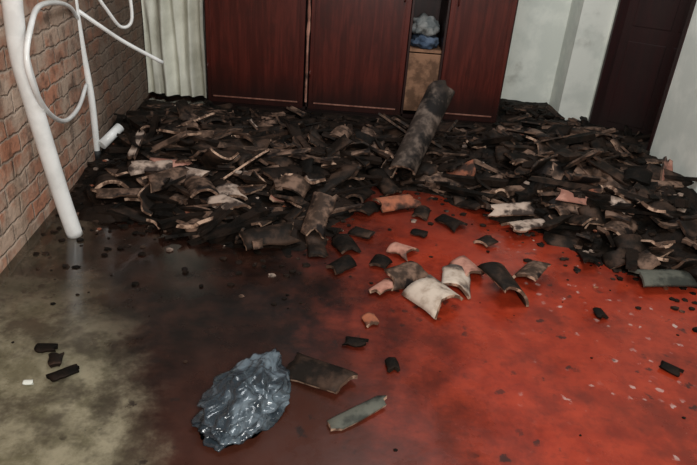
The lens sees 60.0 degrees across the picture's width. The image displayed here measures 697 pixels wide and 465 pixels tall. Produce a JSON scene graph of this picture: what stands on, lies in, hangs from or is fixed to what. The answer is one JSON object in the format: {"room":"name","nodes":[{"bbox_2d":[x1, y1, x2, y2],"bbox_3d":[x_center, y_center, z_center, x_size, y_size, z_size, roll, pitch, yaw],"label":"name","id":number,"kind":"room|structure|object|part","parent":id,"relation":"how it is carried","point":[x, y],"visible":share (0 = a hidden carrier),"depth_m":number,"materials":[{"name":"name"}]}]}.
{"room":"fire-damaged room","nodes":[
{"label":"fire-damaged room","id":0,"kind":"room"},
{"bbox_2d":[0,0,150,272],"bbox_3d":[-1.650,-1.101,2.346,0.140,2.800,7.209,1,27,-6],"label":"wall","id":1,"kind":"structure","parent":0,"point":[119,76],"depth_m":3.59,"materials":[{"name":"brick"}]},
{"bbox_2d":[141,0,206,97],"bbox_3d":[-1.555,-2.286,5.294,0.592,2.182,0.134,4,27,0],"label":"curtain","id":2,"kind":"object","parent":1,"relation":"hanging from","point":[173,29],"visible":0.98,"depth_m":5.58,"materials":[{"name":"white fabric"}]},
{"bbox_2d":[0,89,696,464],"bbox_3d":[0.471,0.395,2.932,6.200,0.100,7.900,4,27,0],"label":"floor","id":3,"kind":"structure","parent":0,"point":[522,388],"depth_m":2.55,"materials":[{"name":"paint"}]},
{"bbox_2d":[22,380,32,384],"bbox_3d":[-1.187,0.557,2.236,0.036,0.017,0.028,1,27,-7],"label":"chip","id":4,"kind":"object","parent":3,"relation":"on","point":[25,382],"visible":1,"depth_m":2.23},
{"bbox_2d":[34,343,57,352],"bbox_3d":[-1.208,0.462,2.413,0.083,0.023,0.056,0,27,-9],"label":"fragment","id":5,"kind":"object","parent":3,"relation":"on","point":[39,347],"visible":1,"depth_m":2.40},
{"bbox_2d":[48,352,63,367],"bbox_3d":[-1.143,0.496,2.356,0.058,0.023,0.078,-6,29,-20],"label":"fragment","id":6,"kind":"object","parent":3,"relation":"on","point":[55,359],"visible":1,"depth_m":2.35,"materials":[{"name":"ceramic"}]},
{"bbox_2d":[46,364,79,381],"bbox_3d":[-1.083,0.534,2.291,0.114,0.023,0.053,-17,34,-36],"label":"fragment","id":7,"kind":"object","parent":3,"relation":"on","point":[65,372],"visible":1,"depth_m":2.28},
{"bbox_2d":[1,0,163,238],"bbox_3d":[-1.569,-0.930,3.509,0.452,1.464,1.737,4,27,0],"label":"pipes","id":8,"kind":"object","parent":3,"relation":"on","point":[18,40],"visible":0.98,"depth_m":2.99,"materials":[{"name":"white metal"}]},
{"bbox_3d":[-1.473,-0.605,2.887,0.154,1.464,0.215,4,27,0],"label":"post","id":9,"kind":"part","parent":8,"relation":"part of","materials":[{"name":"white plastic"}]},
{"bbox_3d":[-1.745,-1.107,3.995,0.074,1.282,0.044,4,27,0],"label":"post","id":10,"kind":"part","parent":8,"relation":"part of","materials":[{"name":"white plastic"}]},
{"bbox_3d":[-1.570,-1.452,3.900,0.365,0.277,0.084,-14,32,-31],"label":"rail","id":11,"kind":"part","parent":8,"relation":"part of","materials":[{"name":"white plastic"}]},
{"bbox_2d":[193,349,290,447],"bbox_3d":[-0.363,0.581,2.208,0.317,0.113,0.516,25,34,35],"label":"plastic bag","id":12,"kind":"object","parent":3,"relation":"on","point":[240,403],"visible":1,"depth_m":2.13,"materials":[{"name":"grey plastic"}]},
{"bbox_2d":[286,352,357,393],"bbox_3d":[-0.108,0.551,2.377,0.289,0.047,0.171,13,28,17],"label":"fragment","id":13,"kind":"object","parent":3,"relation":"on","point":[303,369],"visible":0.94,"depth_m":2.35,"materials":[{"name":"ceramic"}]},
{"bbox_2d":[326,254,356,274],"bbox_3d":[-0.038,0.167,3.145,0.162,0.043,0.111,-21,37,-40],"label":"fragment","id":14,"kind":"object","parent":3,"relation":"on","point":[346,262],"visible":1,"depth_m":3.13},
{"bbox_2d":[332,234,361,253],"bbox_3d":[-0.017,0.063,3.352,0.138,0.042,0.187,-5,29,-18],"label":"fragment","id":15,"kind":"object","parent":3,"relation":"on","point":[342,243],"visible":1,"depth_m":3.33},
{"bbox_2d":[11,80,696,451],"bbox_3d":[0.740,-0.437,3.884,4.920,0.720,4.610,1,27,-6],"label":"debris heap","id":16,"kind":"object","parent":3,"relation":"on","point":[248,178],"visible":0.99,"depth_m":3.88,"materials":[{"name":"ceramic"}]},
{"bbox_2d":[342,336,368,346],"bbox_3d":[0.029,0.468,2.581,0.105,0.029,0.066,9,27,9],"label":"fragment","id":17,"kind":"object","parent":3,"relation":"on","point":[351,341],"visible":1,"depth_m":2.56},
{"bbox_2d":[327,395,386,430],"bbox_3d":[0.040,0.661,2.207,0.269,0.028,0.067,-15,33,-33],"label":"fragment","id":18,"kind":"object","parent":3,"relation":"on","point":[344,420],"visible":1,"depth_m":2.19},
{"bbox_2d":[347,226,374,238],"bbox_3d":[0.079,-0.003,3.500,0.145,0.039,0.109,17,30,24],"label":"fragment","id":19,"kind":"object","parent":3,"relation":"on","point":[357,231],"visible":1,"depth_m":3.47,"materials":[{"name":"ceramic"}]},
{"bbox_2d":[204,0,518,123],"bbox_3d":[0.111,-2.157,5.350,2.720,2.190,0.625,4,27,0],"label":"wardrobe","id":20,"kind":"object","parent":3,"relation":"on","point":[369,58],"visible":0.96,"depth_m":5.36,"materials":[{"name":"brown wood"}]},
{"bbox_3d":[-0.791,-2.103,5.098,0.870,2.080,0.063,4,27,0],"label":"door","id":21,"kind":"part","parent":20,"relation":"part of","materials":[{"name":"brown wood"}]},
{"bbox_3d":[0.119,-2.033,5.098,0.850,2.080,0.063,4,27,0],"label":"door","id":22,"kind":"part","parent":20,"relation":"part of","materials":[{"name":"brown wood"}]},
{"bbox_3d":[1.152,-1.954,5.098,0.553,2.080,0.063,4,27,0],"label":"door","id":23,"kind":"part","parent":20,"relation":"part of","materials":[{"name":"brown wood"}]},
{"bbox_2d":[348,201,380,215],"bbox_3d":[0.116,-0.155,3.793,0.135,0.047,0.222,20,31,28],"label":"fragment","id":24,"kind":"object","parent":3,"relation":"on","point":[369,207],"visible":0.86,"depth_m":3.76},
{"bbox_2d":[361,312,378,327],"bbox_3d":[0.100,0.396,2.736,0.074,0.026,0.086,-5,29,-18],"label":"fragment","id":25,"kind":"object","parent":3,"relation":"on","point":[368,318],"visible":1,"depth_m":2.72,"materials":[{"name":"ceramic"}]},
{"bbox_2d":[368,278,392,294],"bbox_3d":[0.171,0.270,2.978,0.099,0.039,0.162,26,34,36],"label":"fragment","id":26,"kind":"object","parent":3,"relation":"on","point":[386,284],"visible":0.98,"depth_m":2.96,"materials":[{"name":"pink ceramic"}]},
{"bbox_2d":[369,254,392,268],"bbox_3d":[0.172,0.156,3.206,0.108,0.036,0.115,16,29,21],"label":"fragment","id":27,"kind":"object","parent":3,"relation":"on","point":[380,260],"visible":0.99,"depth_m":3.19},
{"bbox_2d":[385,357,399,372],"bbox_3d":[0.179,0.541,2.467,0.056,0.023,0.077,1,27,-7],"label":"fragment","id":28,"kind":"object","parent":3,"relation":"on","point":[391,363],"visible":1,"depth_m":2.46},
{"bbox_2d":[386,242,418,260],"bbox_3d":[0.299,0.096,3.328,0.138,0.049,0.149,20,31,28],"label":"fragment","id":29,"kind":"object","parent":3,"relation":"on","point":[395,247],"visible":1,"depth_m":3.30,"materials":[{"name":"pink ceramic"}]},
{"bbox_2d":[384,261,428,290],"bbox_3d":[0.287,0.218,3.063,0.266,0.071,0.138,-15,33,-33],"label":"fragment","id":30,"kind":"object","parent":3,"relation":"on","point":[402,275],"visible":0.92,"depth_m":3.04,"materials":[{"name":"brown ceramic"}]},
{"bbox_2d":[410,228,427,237],"bbox_3d":[0.420,0.000,3.554,0.097,0.030,0.084,14,29,19],"label":"fragment","id":31,"kind":"object","parent":3,"relation":"on","point":[416,232],"visible":1,"depth_m":3.53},
{"bbox_2d":[412,205,430,220],"bbox_3d":[0.459,-0.126,3.793,0.104,0.043,0.149,11,28,13],"label":"fragment","id":32,"kind":"object","parent":3,"relation":"on","point":[422,211],"visible":1,"depth_m":3.77,"materials":[{"name":"ceramic"}]},
{"bbox_2d":[401,274,463,318],"bbox_3d":[0.409,0.297,2.911,0.210,0.084,0.268,-14,32,-31],"label":"fragment","id":33,"kind":"object","parent":3,"relation":"on","point":[428,293],"visible":1,"depth_m":2.87,"materials":[{"name":"ceramic"}]},
{"bbox_2d":[434,214,467,232],"bbox_3d":[0.625,-0.065,3.694,0.148,0.047,0.180,-18,34,-37],"label":"fragment","id":34,"kind":"object","parent":3,"relation":"on","point":[452,223],"visible":1,"depth_m":3.67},
{"bbox_2d":[442,264,470,298],"bbox_3d":[0.548,0.242,3.065,0.154,0.062,0.242,8,27,7],"label":"fragment","id":35,"kind":"object","parent":3,"relation":"on","point":[452,274],"visible":0.94,"depth_m":3.04,"materials":[{"name":"ceramic"}]},
{"bbox_2d":[449,255,484,276],"bbox_3d":[0.631,0.184,3.192,0.144,0.061,0.192,-5,28,-18],"label":"fragment","id":36,"kind":"object","parent":3,"relation":"on","point":[469,267],"visible":0.85,"depth_m":3.17,"materials":[{"name":"pink ceramic"}]},
{"bbox_2d":[473,235,497,246],"bbox_3d":[0.797,0.051,3.499,0.106,0.042,0.101,-15,33,-33],"label":"fragment","id":37,"kind":"object","parent":3,"relation":"on","point":[487,240],"visible":1,"depth_m":3.48,"materials":[{"name":"ceramic"}]},
{"bbox_2d":[477,262,528,306],"bbox_3d":[0.774,0.255,3.015,0.188,0.115,0.268,-3,28,-13],"label":"fragment","id":38,"kind":"object","parent":3,"relation":"on","point":[497,272],"visible":1,"depth_m":2.98,"materials":[{"name":"ceramic"}]},
{"bbox_2d":[512,260,551,281],"bbox_3d":[0.965,0.207,3.182,0.141,0.075,0.225,23,32,32],"label":"fragment","id":39,"kind":"object","parent":3,"relation":"on","point":[533,269],"visible":0.97,"depth_m":3.14,"materials":[{"name":"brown ceramic"}]},
{"bbox_2d":[593,307,608,319],"bbox_3d":[1.216,0.391,2.913,0.060,0.027,0.084,1,27,-6],"label":"fragment","id":40,"kind":"object","parent":3,"relation":"on","point":[599,312],"visible":1,"depth_m":2.90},
{"bbox_2d":[659,360,683,376],"bbox_3d":[1.373,0.580,2.571,0.092,0.023,0.063,26,34,36],"label":"fragment","id":41,"kind":"object","parent":3,"relation":"on","point":[665,366],"visible":1,"depth_m":2.56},
{"bbox_2d":[203,0,571,103],"bbox_3d":[0.052,-2.638,5.611,4.900,2.800,0.150,4,27,0],"label":"wall","id":42,"kind":"structure","parent":0,"point":[539,29],"depth_m":5.89,"materials":[{"name":"white paint"}]},
{"bbox_2d":[549,0,616,120],"bbox_3d":[2.263,-2.356,5.392,0.290,2.800,0.340,4,27,0],"label":"pillar","id":43,"kind":"structure","parent":42,"relation":"attached to","point":[589,22],"depth_m":5.62,"materials":[{"name":"white paint"}]},
{"bbox_2d":[587,0,696,192],"bbox_3d":[2.355,-0.760,2.283,0.140,2.800,7.320,4,27,0],"label":"wall","id":44,"kind":"structure","parent":0,"point":[675,138],"depth_m":4.14,"materials":[{"name":"white paint"}]},
{"bbox_2d":[588,0,696,150],"bbox_3d":[2.417,-1.629,4.763,0.150,2.100,1.310,4,27,0],"label":"door frame","id":45,"kind":"structure","parent":44,"relation":"attached to","point":[623,5],"depth_m":5.38,"materials":[{"name":"red paint"}]},
{"bbox_2d":[598,0,691,133],"bbox_3d":[2.780,-1.759,5.095,0.860,2.040,0.046,24,33,33],"label":"leaf","id":46,"kind":"object","parent":44,"relation":"attached to","point":[652,31],"visible":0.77,"depth_m":5.34,"materials":[{"name":"red paint"}]}
]}

